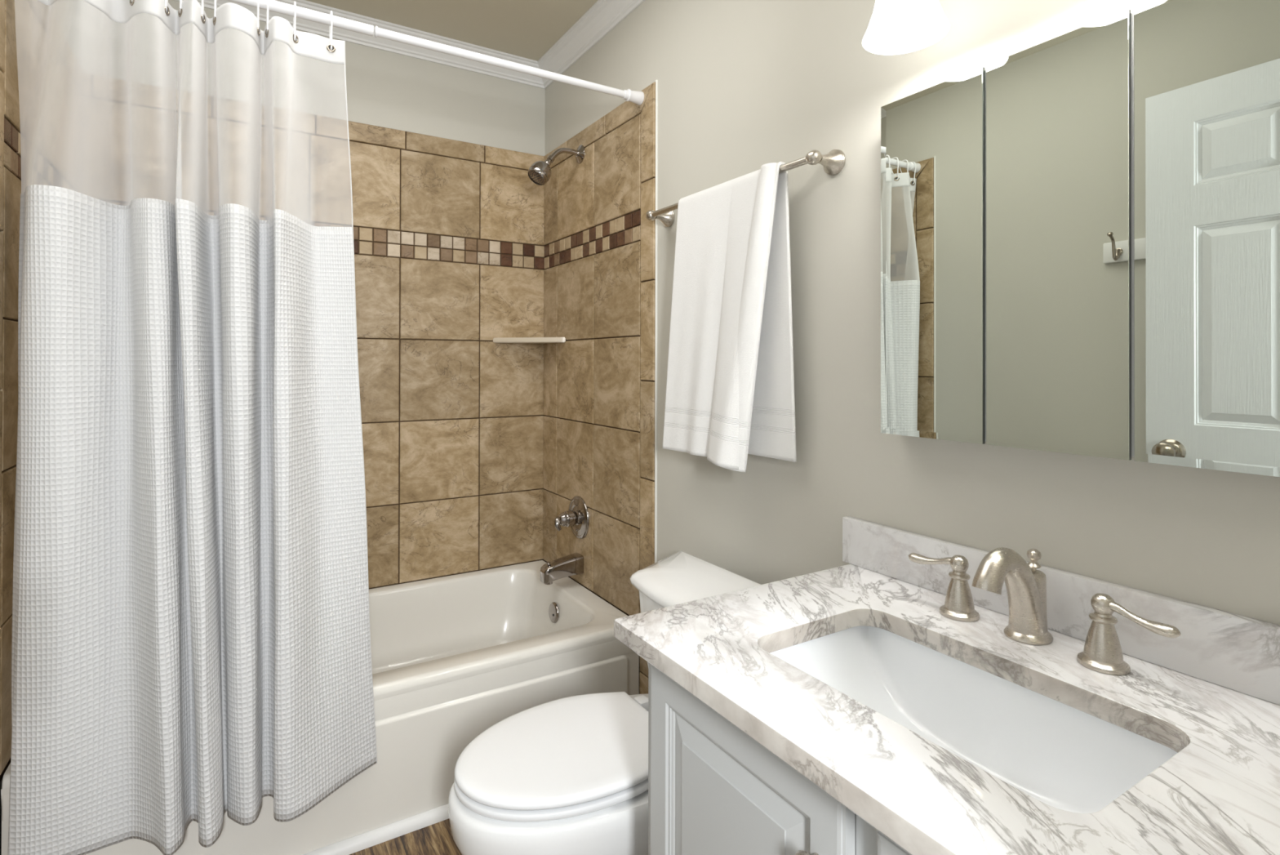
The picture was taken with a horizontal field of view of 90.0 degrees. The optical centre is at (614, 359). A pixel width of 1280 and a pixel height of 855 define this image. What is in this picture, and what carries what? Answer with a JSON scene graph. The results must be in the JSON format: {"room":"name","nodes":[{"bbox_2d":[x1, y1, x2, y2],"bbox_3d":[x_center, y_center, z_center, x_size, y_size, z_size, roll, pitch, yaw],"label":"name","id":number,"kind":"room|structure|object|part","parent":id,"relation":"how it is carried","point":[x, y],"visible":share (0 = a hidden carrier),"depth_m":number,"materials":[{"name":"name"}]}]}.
{"room":"bathroom","nodes":[
{"label":"bathroom","id":0,"kind":"room"},
{"bbox_2d":[0,0,81,854],"bbox_3d":[-1.020,-0.012,0.829,0.109,2.440,2.480,0,0,-30],"label":"wall","id":1,"kind":"structure","parent":0,"point":[21,44],"depth_m":1.32,"materials":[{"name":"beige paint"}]},
{"bbox_2d":[80,0,545,589],"bbox_3d":[-0.977,-0.005,2.347,1.724,2.440,0.109,0,0,-30],"label":"wall","id":2,"kind":"structure","parent":0,"point":[448,214],"depth_m":2.44,"materials":[{"name":"brown tile"}]},
{"bbox_2d":[175,0,544,88],"bbox_3d":[-0.935,-1.186,2.286,1.524,0.078,0.062,0,0,-30],"label":"trim","id":3,"kind":"structure","parent":2,"relation":"attached to","point":[302,24],"depth_m":2.37,"materials":[{"name":"white paint"}]},
{"bbox_2d":[493,337,565,343],"bbox_3d":[-0.341,-0.079,2.533,0.221,0.020,0.214,0,0,-30],"label":"corner shelf","id":4,"kind":"object","parent":2,"relation":"attached to","point":[500,340],"visible":1,"depth_m":2.53,"materials":[{"name":"beige ceramic"}]},
{"bbox_2d":[349,818,462,854],"bbox_3d":[-0.150,1.260,0.932,1.724,0.100,3.380,0,0,-30],"label":"floor","id":5,"kind":"structure","parent":0,"point":[437,838],"depth_m":1.60,"materials":[{"name":"brown wood"}]},
{"bbox_2d":[0,560,639,854],"bbox_3d":[-0.758,1.023,1.967,1.501,0.380,0.758,0,0,-30],"label":"bathtub","id":6,"kind":"object","parent":5,"relation":"on","point":[454,657],"visible":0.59,"depth_m":1.80,"materials":[{"name":"white ceramic"}]},
{"bbox_2d":[302,804,448,854],"bbox_3d":[-0.561,1.199,1.629,1.500,0.026,0.020,0,0,-30],"label":"trim","id":7,"kind":"structure","parent":6,"relation":"attached to","point":[375,837],"depth_m":1.61,"materials":[{"name":"white paint"}]},
{"bbox_3d":[-0.223,0.920,2.326,0.015,0.072,0.072,0,0,-30],"label":"overflow plate","id":8,"kind":"part","parent":6,"relation":"part of","materials":[{"name":"silver metal"}]},
{"bbox_2d":[448,550,760,854],"bbox_3d":[0.006,0.865,1.367,0.720,0.694,0.548,0,0,-30],"label":"toilet","id":9,"kind":"object","parent":5,"relation":"on","point":[566,775],"visible":0.54,"depth_m":1.21,"materials":[{"name":"white ceramic"}]},
{"bbox_3d":[-0.030,1.019,1.346,0.638,0.386,0.372,0,0,-30],"label":"bowl","id":10,"kind":"part","parent":9,"relation":"part of","materials":[{"name":"white ceramic"}]},
{"bbox_3d":[-0.105,0.811,1.302,0.439,0.018,0.336,0,0,-30],"label":"seat","id":11,"kind":"part","parent":9,"relation":"part of","materials":[{"name":"white plastic"}]},
{"bbox_3d":[-0.105,0.790,1.302,0.439,0.022,0.336,0,0,-30],"label":"lid","id":12,"kind":"part","parent":9,"relation":"part of","materials":[{"name":"white plastic"}]},
{"bbox_3d":[0.213,0.694,1.490,0.216,0.268,0.490,0,0,-30],"label":"tank","id":13,"kind":"part","parent":9,"relation":"part of","materials":[{"name":"white ceramic"}]},
{"bbox_3d":[0.213,0.539,1.490,0.242,0.041,0.548,0,0,-30],"label":"tank lid","id":14,"kind":"part","parent":9,"relation":"part of","materials":[{"name":"white ceramic"}]},
{"bbox_2d":[648,662,911,854],"bbox_3d":[0.453,0.831,0.842,0.574,0.760,0.755,0,0,-30],"label":"vanity cabinet","id":15,"kind":"object","parent":5,"relation":"on","point":[713,788],"visible":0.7,"depth_m":0.85,"materials":[{"name":"grey paint"}]},
{"bbox_3d":[0.216,0.558,0.708,0.027,0.029,0.029,0,0,-30],"label":"knob","id":16,"kind":"part","parent":15,"relation":"part of","materials":[{"name":"silver metal"}]},
{"bbox_3d":[0.343,0.556,0.537,0.019,0.158,0.279,0,0,-30],"label":"drawer","id":17,"kind":"part","parent":15,"relation":"part of","materials":[{"name":"grey paint"}]},
{"bbox_2d":[613,564,1279,854],"bbox_3d":[0.446,0.434,0.848,0.586,0.030,0.780,0,0,-30],"label":"countertop","id":18,"kind":"structure","parent":15,"relation":"on","point":[1220,793],"depth_m":0.74,"materials":[{"name":"white stone"}]},
{"bbox_2d":[769,626,1177,813],"bbox_3d":[0.427,0.515,0.836,0.322,0.130,0.489,0,0,-30],"label":"sink","id":19,"kind":"object","parent":18,"relation":"in","point":[1060,755],"visible":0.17,"depth_m":0.92,"materials":[{"name":"white ceramic"}]},
{"bbox_2d":[908,546,1181,675],"bbox_3d":[0.587,0.348,0.947,0.165,0.144,0.376,0,0,-30],"label":"faucet","id":20,"kind":"object","parent":18,"relation":"on","point":[1026,587],"visible":1,"depth_m":0.94,"materials":[{"name":"silver metal"}]},
{"bbox_3d":[0.543,0.341,1.089,0.019,0.025,0.087,0,0,-37],"label":"lever","id":21,"kind":"part","parent":20,"relation":"part of","materials":[{"name":"silver metal"}]},
{"bbox_3d":[0.568,0.366,1.054,0.044,0.088,0.044,0,0,-30],"label":"handle","id":22,"kind":"part","parent":20,"relation":"part of","materials":[{"name":"silver metal"}]},
{"bbox_3d":[0.568,0.414,1.054,0.059,0.012,0.059,0,0,-30],"label":"handle","id":23,"kind":"part","parent":20,"relation":"part of","materials":[{"name":"silver metal"}]},
{"bbox_3d":[0.586,0.344,0.947,0.161,0.138,0.048,0,0,-30],"label":"spout","id":24,"kind":"part","parent":20,"relation":"part of","materials":[{"name":"silver metal"}]},
{"bbox_3d":[0.643,0.308,0.980,0.019,0.035,0.019,0,0,-30],"label":"lift rod","id":25,"kind":"part","parent":20,"relation":"part of","materials":[{"name":"silver metal"}]},
{"bbox_3d":[0.671,0.366,0.879,0.044,0.088,0.044,0,0,-30],"label":"handle","id":26,"kind":"part","parent":20,"relation":"part of","materials":[{"name":"silver metal"}]},
{"bbox_3d":[0.671,0.414,0.878,0.059,0.012,0.059,0,0,-30],"label":"handle","id":27,"kind":"part","parent":20,"relation":"part of","materials":[{"name":"silver metal"}]},
{"bbox_3d":[0.690,0.340,0.840,0.019,0.025,0.087,0,0,-24],"label":"lever","id":28,"kind":"part","parent":20,"relation":"part of","materials":[{"name":"silver metal"}]},
{"bbox_2d":[306,0,597,61],"bbox_3d":[-0.347,-1.278,1.288,1.724,0.100,2.580,0,0,-30],"label":"ceiling","id":29,"kind":"structure","parent":0,"point":[526,28],"depth_m":2.29,"materials":[{"name":"paint"}]},
{"bbox_2d":[542,0,1279,693],"bbox_3d":[0.371,-0.005,1.649,0.109,2.440,2.480,0,0,-30],"label":"wall","id":30,"kind":"structure","parent":0,"point":[731,89],"depth_m":1.48,"materials":[{"name":"beige paint"}]},
{"bbox_2d":[228,0,644,105],"bbox_3d":[-0.566,-0.837,1.657,1.505,0.042,0.042,0,0,-30],"label":"curtain rod","id":31,"kind":"object","parent":30,"relation":"attached to","point":[637,97],"visible":1,"depth_m":1.69,"materials":[{"name":"white metal"}]},
{"bbox_2d":[164,0,168,12],"bbox_3d":[-0.988,-0.811,1.408,0.004,0.098,0.043,0,0,-30],"label":"curtain ring","id":32,"kind":"object","parent":31,"relation":"hanging from","point":[166,1],"visible":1,"depth_m":1.40,"materials":[{"name":"white plastic"}]},
{"bbox_2d":[179,0,182,13],"bbox_3d":[-0.965,-0.811,1.422,0.004,0.098,0.043,0,0,-30],"label":"curtain ring","id":33,"kind":"object","parent":31,"relation":"hanging from","point":[180,1],"visible":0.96,"depth_m":1.41,"materials":[{"name":"white plastic"}]},
{"bbox_2d":[201,0,204,18],"bbox_3d":[-0.930,-0.811,1.442,0.004,0.098,0.043,0,0,-30],"label":"curtain ring","id":34,"kind":"object","parent":31,"relation":"hanging from","point":[202,1],"visible":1,"depth_m":1.43,"materials":[{"name":"white plastic"}]},
{"bbox_2d":[213,0,217,17],"bbox_3d":[-0.909,-0.811,1.454,0.004,0.098,0.043,0,0,-30],"label":"curtain ring","id":35,"kind":"object","parent":31,"relation":"hanging from","point":[215,1],"visible":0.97,"depth_m":1.44,"materials":[{"name":"white plastic"}]},
{"bbox_2d":[257,0,259,26],"bbox_3d":[-0.836,-0.810,1.497,0.004,0.098,0.043,0,0,-30],"label":"curtain ring","id":36,"kind":"object","parent":31,"relation":"hanging from","point":[258,1],"visible":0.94,"depth_m":1.48,"materials":[{"name":"white plastic"}]},
{"bbox_2d":[266,0,268,29],"bbox_3d":[-0.819,-0.810,1.507,0.004,0.098,0.043,0,0,-30],"label":"curtain ring","id":37,"kind":"object","parent":31,"relation":"hanging from","point":[267,10],"visible":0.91,"depth_m":1.49,"materials":[{"name":"white plastic"}]},
{"bbox_2d":[293,0,296,40],"bbox_3d":[-0.770,-0.810,1.536,0.004,0.098,0.044,0,0,-30],"label":"curtain ring","id":38,"kind":"object","parent":31,"relation":"hanging from","point":[295,2],"visible":0.93,"depth_m":1.52,"materials":[{"name":"white plastic"}]},
{"bbox_2d":[7,0,377,854],"bbox_3d":[-0.889,0.111,1.425,0.700,1.800,0.236,0,0,-30],"label":"shower curtain","id":39,"kind":"object","parent":38,"relation":"hanging from","point":[191,632],"visible":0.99,"depth_m":1.39,"materials":[{"name":"white fabric"}]},
{"bbox_3d":[-0.927,-0.537,1.442,0.640,0.394,0.163,0,0,-30],"label":"sheer panel","id":40,"kind":"part","parent":39,"relation":"part of","materials":[{"name":"white fabric"}]},
{"bbox_2d":[328,10,333,49],"bbox_3d":[-0.701,-0.810,1.577,0.004,0.098,0.043,0,0,-30],"label":"curtain ring","id":41,"kind":"object","parent":31,"relation":"hanging from","point":[331,26],"visible":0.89,"depth_m":1.56,"materials":[{"name":"white plastic"}]},
{"bbox_2d":[527,144,585,185],"bbox_3d":[-0.216,-0.718,2.334,0.214,0.174,0.085,0,0,-30],"label":"shower","id":42,"kind":"object","parent":30,"relation":"attached to","point":[540,172],"visible":1,"depth_m":2.31,"materials":[{"name":"silver metal"}]},
{"bbox_3d":[-0.184,-0.757,2.362,0.126,0.056,0.021,0,0,-30],"label":"shower arm","id":43,"kind":"part","parent":42,"relation":"part of","materials":[{"name":"silver metal"}]},
{"bbox_2d":[539,552,583,584],"bbox_3d":[-0.196,0.767,2.343,0.156,0.088,0.060,0,0,-30],"label":"tub spout","id":44,"kind":"object","parent":30,"relation":"attached to","point":[571,564],"visible":1,"depth_m":2.32,"materials":[{"name":"silver metal"}]},
{"bbox_2d":[554,495,589,538],"bbox_3d":[-0.178,0.589,2.365,0.105,0.158,0.158,0,0,-30],"label":"shower valve","id":45,"kind":"object","parent":30,"relation":"attached to","point":[576,517],"visible":1,"depth_m":2.35,"materials":[{"name":"silver metal"}]},
{"bbox_3d":[-0.208,0.600,2.343,0.032,0.051,0.026,0,0,-30],"label":"lever","id":46,"kind":"part","parent":45,"relation":"part of","materials":[{"name":"silver metal"}]},
{"bbox_3d":[-0.175,0.589,2.367,0.080,0.058,0.058,0,0,-30],"label":"handle","id":47,"kind":"part","parent":45,"relation":"part of","materials":[{"name":"silver metal"}]},
{"bbox_2d":[537,0,644,88],"bbox_3d":[0.282,-1.186,1.658,0.062,0.078,2.380,0,0,-30],"label":"trim","id":48,"kind":"structure","parent":30,"relation":"attached to","point":[603,15],"depth_m":2.31,"materials":[{"name":"white paint"}]},
{"bbox_2d":[645,149,844,226],"bbox_3d":[0.285,-0.426,1.628,0.081,0.054,0.672,0,0,-30],"label":"towel bar","id":49,"kind":"object","parent":30,"relation":"attached to","point":[833,162],"visible":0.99,"depth_m":1.37,"materials":[{"name":"silver metal"}]},
{"bbox_3d":[0.128,-0.425,1.895,0.081,0.054,0.054,0,0,-30],"label":"post","id":50,"kind":"part","parent":49,"relation":"part of","materials":[{"name":"silver metal"}]},
{"bbox_2d":[662,161,796,471],"bbox_3d":[0.256,-0.090,1.595,0.098,0.704,0.437,0,0,-30],"label":"towel","id":51,"kind":"object","parent":49,"relation":"hanging from","point":[730,393],"visible":1,"depth_m":1.52,"materials":[{"name":"white fabric"}]},
{"bbox_3d":[0.442,-0.427,1.362,0.081,0.054,0.054,0,0,-30],"label":"post","id":52,"kind":"part","parent":49,"relation":"part of","materials":[{"name":"silver metal"}]},
{"bbox_2d":[862,0,950,54],"bbox_3d":[0.642,-0.691,0.899,0.207,0.284,0.606,0,0,-30],"label":"vanity light","id":53,"kind":"object","parent":30,"relation":"attached to","point":[895,27],"visible":1,"depth_m":1.11,"materials":[{"name":"white glass"}]},
{"bbox_2d":[842,515,1279,705],"bbox_3d":[0.686,0.374,1.000,0.019,0.093,0.796,0,0,-30],"label":"backsplash","id":54,"kind":"structure","parent":30,"relation":"attached to","point":[1240,653],"depth_m":0.90,"materials":[{"name":"white stone"}]},
{"bbox_2d":[880,0,1279,476],"bbox_3d":[0.682,-0.173,0.977,0.054,0.623,0.597,0,0,-30],"label":"medicine cabinet","id":55,"kind":"object","parent":30,"relation":"attached to","point":[1080,228],"visible":1,"depth_m":0.91,"materials":[{"name":"silver mirror"}]},
{"bbox_3d":[0.560,-0.172,1.139,0.008,0.623,0.194,0,0,-30],"label":"mirror door","id":56,"kind":"part","parent":55,"relation":"part of","materials":[{"name":"silver metal"}]},
{"bbox_3d":[0.662,-0.173,0.966,0.008,0.623,0.195,0,0,-30],"label":"mirror door","id":57,"kind":"part","parent":55,"relation":"part of","materials":[{"name":"silver metal"}]},
{"bbox_3d":[0.764,-0.173,0.792,0.008,0.623,0.196,0,0,-30],"label":"mirror door","id":58,"kind":"part","parent":55,"relation":"part of","materials":[{"name":"silver metal"}]}
]}

